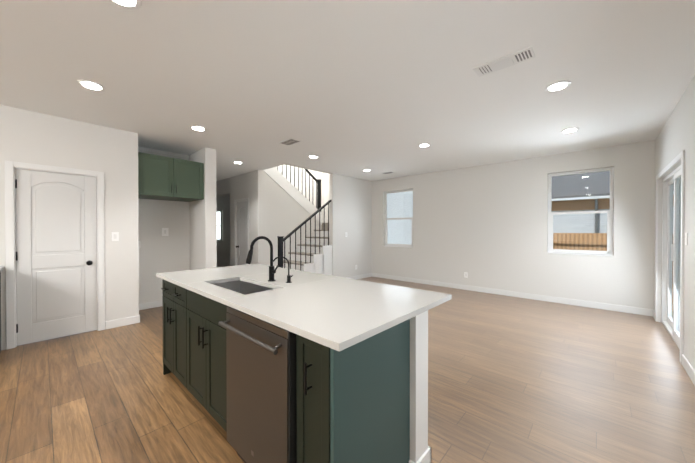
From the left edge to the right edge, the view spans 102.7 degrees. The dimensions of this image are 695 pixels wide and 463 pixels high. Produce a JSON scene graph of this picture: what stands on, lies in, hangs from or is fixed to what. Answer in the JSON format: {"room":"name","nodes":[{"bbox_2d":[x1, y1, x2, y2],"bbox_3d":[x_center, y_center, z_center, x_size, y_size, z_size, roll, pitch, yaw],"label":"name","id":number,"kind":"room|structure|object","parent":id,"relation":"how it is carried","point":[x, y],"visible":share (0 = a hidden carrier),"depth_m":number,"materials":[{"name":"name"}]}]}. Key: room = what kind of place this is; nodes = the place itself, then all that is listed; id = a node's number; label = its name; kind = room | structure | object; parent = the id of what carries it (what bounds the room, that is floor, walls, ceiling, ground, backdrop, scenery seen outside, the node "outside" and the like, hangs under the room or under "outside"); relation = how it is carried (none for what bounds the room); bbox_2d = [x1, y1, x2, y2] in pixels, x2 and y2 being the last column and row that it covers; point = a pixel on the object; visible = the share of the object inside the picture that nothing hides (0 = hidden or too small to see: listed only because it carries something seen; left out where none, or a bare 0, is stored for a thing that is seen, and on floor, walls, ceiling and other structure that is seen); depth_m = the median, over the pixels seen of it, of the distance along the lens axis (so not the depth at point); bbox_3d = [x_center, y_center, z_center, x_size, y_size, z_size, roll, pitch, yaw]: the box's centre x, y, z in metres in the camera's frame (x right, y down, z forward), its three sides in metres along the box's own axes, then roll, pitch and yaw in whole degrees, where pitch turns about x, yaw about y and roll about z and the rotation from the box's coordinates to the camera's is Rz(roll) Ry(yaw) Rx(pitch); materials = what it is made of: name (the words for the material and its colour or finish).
{"room":"kitchen","nodes":[
{"label":"kitchen","id":0,"kind":"room"},
{"bbox_2d":[0,105,139,349],"bbox_3d":[-4.604,-0.036,2.274,0.120,2.700,4.690,0,1,42],"label":"wall","id":1,"kind":"structure","parent":0,"point":[132,280],"depth_m":3.70,"materials":[{"name":"white paint"}]},
{"bbox_2d":[5,161,104,349],"bbox_3d":[-3.550,0.261,3.423,0.136,2.092,0.830,0,1,42],"label":"door frame","id":2,"kind":"structure","parent":1,"relation":"attached to","point":[10,249],"depth_m":3.14,"materials":[{"name":"white wood"}]},
{"bbox_2d":[15,169,96,345],"bbox_3d":[-3.521,0.291,3.395,0.097,2.016,0.685,0,1,42],"label":"pantry door","id":3,"kind":"structure","parent":1,"relation":"in","point":[56,279],"depth_m":3.38,"materials":[{"name":"grey wood"}]},
{"bbox_2d":[111,232,118,240],"bbox_3d":[-3.154,0.069,3.773,0.009,0.120,0.075,0,1,42],"label":"light switch","id":4,"kind":"object","parent":1,"relation":"attached to","point":[115,236],"visible":1,"depth_m":3.77,"materials":[{"name":"white plastic"}]},
{"bbox_2d":[106,315,138,328],"bbox_3d":[-3.107,1.251,3.831,0.017,0.105,0.344,0,1,42],"label":"baseboard","id":5,"kind":"structure","parent":1,"relation":"attached to","point":[135,319],"depth_m":3.83,"materials":[{"name":"white wood"}]},
{"bbox_2d":[140,147,189,303],"bbox_3d":[-3.316,-0.053,4.806,0.120,2.700,1.030,0,1,42],"label":"wall","id":6,"kind":"structure","parent":0,"point":[159,253],"depth_m":4.81,"materials":[{"name":"white paint"}]},
{"bbox_2d":[139,300,162,309],"bbox_3d":[-3.226,1.245,4.814,0.014,0.105,0.910,0,1,42],"label":"baseboard","id":7,"kind":"structure","parent":6,"relation":"attached to","point":[142,306],"depth_m":4.69,"materials":[{"name":"white wood"}]},
{"bbox_2d":[162,228,168,235],"bbox_3d":[-3.184,0.007,4.855,0.009,0.140,0.100,0,1,42],"label":"electrical outlet box","id":8,"kind":"object","parent":6,"relation":"attached to","point":[164,231],"visible":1,"depth_m":4.86,"materials":[{"name":"white plastic"}]},
{"bbox_2d":[138,152,203,201],"bbox_3d":[-2.957,-0.846,4.555,0.732,0.610,0.896,0,1,42],"label":"upper cabinet","id":9,"kind":"object","parent":6,"relation":"attached to","point":[167,178],"visible":1,"depth_m":4.31,"materials":[{"name":"green wood"}]},
{"bbox_2d":[189,147,216,269],"bbox_3d":[-4.936,-0.068,7.097,7.100,2.700,0.180,0,1,42],"label":"wall","id":10,"kind":"structure","parent":0,"point":[203,230],"depth_m":4.74,"materials":[{"name":"white paint"}]},
{"bbox_2d":[216,194,229,265],"bbox_3d":[-4.438,-0.091,10.631,0.120,2.700,2.840,0,1,42],"label":"door","id":11,"kind":"structure","parent":0,"point":[223,245],"depth_m":10.38,"materials":[{"name":"white paint"}]},
{"bbox_2d":[217,210,221,240],"bbox_3d":[-4.877,-0.223,10.171,0.050,1.122,0.542,0,1,42],"label":"window","id":12,"kind":"structure","parent":11,"relation":"in","point":[219,225],"depth_m":10.32,"materials":[{"name":"white"}]},
{"bbox_2d":[216,171,255,265],"bbox_3d":[-3.928,-1.425,8.144,7.170,5.400,0.140,0,1,42],"label":"wall","id":13,"kind":"structure","parent":0,"point":[241,186],"depth_m":6.94,"materials":[{"name":"white paint"}]},
{"bbox_2d":[236,201,246,264],"bbox_3d":[-2.617,0.267,6.912,0.607,2.016,0.097,0,1,42],"label":"closet door","id":14,"kind":"structure","parent":13,"relation":"in","point":[241,246],"depth_m":6.96,"materials":[{"name":"grey wood"}]},
{"bbox_2d":[234,198,248,265],"bbox_3d":[-2.591,0.237,6.942,0.744,2.092,0.136,0,1,42],"label":"door frame","id":15,"kind":"structure","parent":13,"relation":"attached to","point":[245,199],"depth_m":7.10,"materials":[{"name":"white wood"}]},
{"bbox_2d":[255,170,321,266],"bbox_3d":[-1.434,-0.263,7.141,0.120,3.090,1.960,0,1,42],"label":"wall","id":16,"kind":"structure","parent":0,"point":[279,211],"depth_m":6.71,"materials":[{"name":"white paint"}]},
{"bbox_2d":[263,167,321,224],"bbox_3d":[-1.430,-1.003,7.135,0.148,1.650,1.962,0,1,42],"label":"trim","id":17,"kind":"structure","parent":16,"relation":"attached to","point":[286,185],"depth_m":7.06,"materials":[{"name":"white wood"}]},
{"bbox_2d":[275,165,323,222],"bbox_3d":[-1.797,-1.425,8.221,0.120,5.400,2.840,0,1,42],"label":"wall","id":18,"kind":"structure","parent":0,"point":[317,175],"depth_m":8.70,"materials":[{"name":"white paint"}]},
{"bbox_2d":[284,164,371,277],"bbox_3d":[-0.324,-1.416,6.868,0.120,5.400,2.860,0,1,42],"label":"wall","id":19,"kind":"structure","parent":0,"point":[350,208],"depth_m":7.21,"materials":[{"name":"white paint"}]},
{"bbox_2d":[346,273,371,278],"bbox_3d":[0.144,1.228,7.322,0.044,0.105,1.544,0,1,42],"label":"baseboard","id":20,"kind":"structure","parent":19,"relation":"attached to","point":[369,274],"depth_m":7.55,"materials":[{"name":"white wood"}]},
{"bbox_2d":[0,265,694,462],"bbox_3d":[-3.246,1.327,4.839,13.050,0.060,10.300,0,1,42],"label":"floor","id":21,"kind":"structure","parent":0,"point":[511,379],"depth_m":2.25,"materials":[{"name":"brown wood"}]},
{"bbox_2d":[0,270,1,352],"bbox_3d":[-3.783,0.862,2.637,0.606,0.900,0.588,0,1,42],"label":"base cabinet","id":22,"kind":"object","parent":21,"relation":"on","point":[0,270],"depth_m":3.01,"materials":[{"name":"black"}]},
{"bbox_2d":[156,276,430,462],"bbox_3d":[-0.637,0.866,2.053,2.303,0.900,0.766,0,1,42],"label":"kitchen island","id":23,"kind":"object","parent":21,"relation":"on","point":[361,371],"depth_m":1.39,"materials":[{"name":"green wood"}]},
{"bbox_2d":[218,306,296,462],"bbox_3d":[-0.295,0.862,1.586,0.598,0.874,0.639,0,1,42],"label":"dishwasher","id":24,"kind":"object","parent":23,"relation":"in","point":[261,393],"visible":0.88,"depth_m":1.33,"materials":[{"name":"grey metal"}]},
{"bbox_2d":[156,264,451,351],"bbox_3d":[-0.551,0.400,2.126,2.320,0.030,1.000,0,1,42],"label":"island countertop","id":25,"kind":"structure","parent":23,"relation":"on","point":[342,312],"depth_m":1.54,"materials":[{"name":"white stone"}]},
{"bbox_2d":[246,236,277,281],"bbox_3d":[-0.631,0.210,2.082,0.119,0.352,0.241,0,1,42],"label":"faucet","id":26,"kind":"object","parent":25,"relation":"on","point":[272,271],"visible":1,"depth_m":2.14,"materials":[{"name":"black metal"}]},
{"bbox_2d":[273,256,292,282],"bbox_3d":[-0.480,0.285,2.082,0.109,0.200,0.121,0,1,42],"label":"tap","id":27,"kind":"object","parent":25,"relation":"on","point":[289,276],"visible":1,"depth_m":2.09,"materials":[{"name":"black metal"}]},
{"bbox_2d":[277,165,331,274],"bbox_3d":[-1.087,-0.647,7.439,1.979,3.855,3.038,0,1,42],"label":"staircase","id":28,"kind":"structure","parent":21,"relation":"on","point":[313,254],"depth_m":6.62,"materials":[{"name":"white wood"}]},
{"bbox_2d":[0,0,694,180],"bbox_3d":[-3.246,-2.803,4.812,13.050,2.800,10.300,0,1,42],"label":"ceiling","id":29,"kind":"structure","parent":0,"point":[355,88],"depth_m":2.47,"materials":[{"name":"white paint"}]},
{"bbox_2d":[77,79,105,90],"bbox_3d":[-2.427,-1.383,2.637,0.204,0.008,0.204,0,1,42],"label":"recessed light","id":30,"kind":"object","parent":29,"relation":"in","point":[89,84],"visible":1,"depth_m":2.63,"materials":[{"name":"white plastic"}]},
{"bbox_2d":[109,0,141,9],"bbox_3d":[-1.327,-1.377,1.626,0.204,0.008,0.204,0,1,42],"label":"recessed light","id":31,"kind":"object","parent":29,"relation":"in","point":[132,4],"visible":1,"depth_m":1.68,"materials":[{"name":"white plastic"}]},
{"bbox_2d":[190,125,206,130],"bbox_3d":[-2.017,-1.391,3.758,0.204,0.008,0.204,0,1,42],"label":"recessed light","id":32,"kind":"object","parent":29,"relation":"in","point":[197,128],"visible":0.94,"depth_m":3.74,"materials":[{"name":"white"}]},
{"bbox_2d":[278,138,301,145],"bbox_3d":[-0.897,-1.395,4.335,0.340,0.009,0.200,0,1,42],"label":"ceiling vent","id":33,"kind":"object","parent":29,"relation":"in","point":[289,141],"visible":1,"depth_m":4.30,"materials":[{"name":"white metal"}]},
{"bbox_2d":[418,143,430,146],"bbox_3d":[1.246,-1.396,4.507,0.204,0.008,0.204,0,1,42],"label":"recessed light","id":34,"kind":"object","parent":29,"relation":"in","point":[424,145],"visible":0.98,"depth_m":4.50,"materials":[{"name":"white"}]},
{"bbox_2d":[473,46,534,76],"bbox_3d":[1.274,-1.380,2.279,0.420,0.010,0.170,0,1,42],"label":"ceiling vent","id":35,"kind":"object","parent":29,"relation":"in","point":[517,57],"visible":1,"depth_m":2.26,"materials":[{"name":"white metal"}]},
{"bbox_2d":[545,80,570,91],"bbox_3d":[2.007,-1.384,2.653,0.204,0.008,0.204,0,1,42],"label":"recessed light","id":36,"kind":"object","parent":29,"relation":"in","point":[558,86],"visible":1,"depth_m":2.64,"materials":[{"name":"white plastic"}]},
{"bbox_2d":[561,127,578,132],"bbox_3d":[3.062,-1.391,3.829,0.204,0.008,0.204,0,1,42],"label":"recessed light","id":37,"kind":"object","parent":29,"relation":"in","point":[568,130],"visible":0.96,"depth_m":3.82,"materials":[{"name":"white plastic"}]},
{"bbox_2d":[323,140,654,309],"bbox_3d":[0.681,-1.424,7.981,11.250,5.400,0.140,0,1,42],"label":"wall","id":38,"kind":"structure","parent":0,"point":[485,226],"depth_m":5.46,"materials":[{"name":"white paint"}]},
{"bbox_2d":[385,189,412,246],"bbox_3d":[1.380,-0.340,7.389,0.902,1.492,0.056,0,1,42],"label":"window","id":39,"kind":"structure","parent":38,"relation":"in","point":[399,218],"depth_m":7.40,"materials":[{"name":"white"}]},
{"bbox_2d":[385,167,613,255],"bbox_3d":[2.706,-0.329,6.127,4.570,1.496,0.140,0,1,42],"label":"window","id":40,"kind":"structure","parent":38,"relation":"in","point":[609,225],"depth_m":4.88,"materials":[{"name":"white"}]},
{"bbox_2d":[372,273,654,317],"bbox_3d":[2.683,1.236,6.075,5.420,0.105,0.014,0,1,42],"label":"baseboard","id":41,"kind":"structure","parent":38,"relation":"attached to","point":[627,309],"depth_m":5.28,"materials":[{"name":"white wood"}]},
{"bbox_2d":[654,75,694,369],"bbox_3d":[1.407,-0.024,0.531,0.140,2.700,10.200,0,1,42],"label":"wall","id":42,"kind":"structure","parent":0,"point":[675,137],"depth_m":2.70,"materials":[{"name":"white paint"}]},
{"bbox_2d":[655,150,684,363],"bbox_3d":[3.909,0.251,3.401,0.016,2.112,1.774,0,1,42],"label":"door frame","id":43,"kind":"structure","parent":42,"relation":"attached to","point":[681,156],"depth_m":2.77,"materials":[{"name":"white wood"}]},
{"bbox_2d":[661,165,680,348],"bbox_3d":[3.971,0.283,3.345,0.100,2.041,1.640,0,1,42],"label":"sliding door","id":44,"kind":"structure","parent":42,"relation":"in","point":[671,252],"depth_m":3.71,"materials":[{"name":"white"}]},
{"bbox_2d":[685,233,687,244],"bbox_3d":[3.248,0.072,2.667,0.009,0.120,0.075,0,1,42],"label":"light switch","id":45,"kind":"object","parent":42,"relation":"attached to","point":[686,238],"visible":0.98,"depth_m":2.65,"materials":[{"name":"white plastic"}]},
{"bbox_2d":[682,354,694,384],"bbox_3d":[0.678,1.278,-0.148,0.014,0.105,7.800,0,1,42],"label":"baseboard","id":46,"kind":"structure","parent":42,"relation":"attached to","point":[688,368],"depth_m":2.53,"materials":[{"name":"white wood"}]},
{"label":"outside","id":47,"kind":"structure","parent":0,"visible":0},
{"bbox_3d":[6.846,1.830,7.357,60.000,0.100,60.000,0,1,42],"label":"ground","id":48,"kind":"structure","parent":47,"visible":0},
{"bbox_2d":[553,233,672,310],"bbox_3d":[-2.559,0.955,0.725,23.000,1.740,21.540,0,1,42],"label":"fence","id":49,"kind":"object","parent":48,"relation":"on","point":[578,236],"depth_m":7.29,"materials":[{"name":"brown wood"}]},
{"bbox_2d":[552,171,673,232],"bbox_3d":[12.658,-1.197,11.500,22.400,5.900,8.420,0,1,42],"label":"neighbouring house","id":50,"kind":"structure","parent":48,"relation":"on","point":[579,205],"depth_m":10.08,"materials":[{"name":"brick"}]}
]}

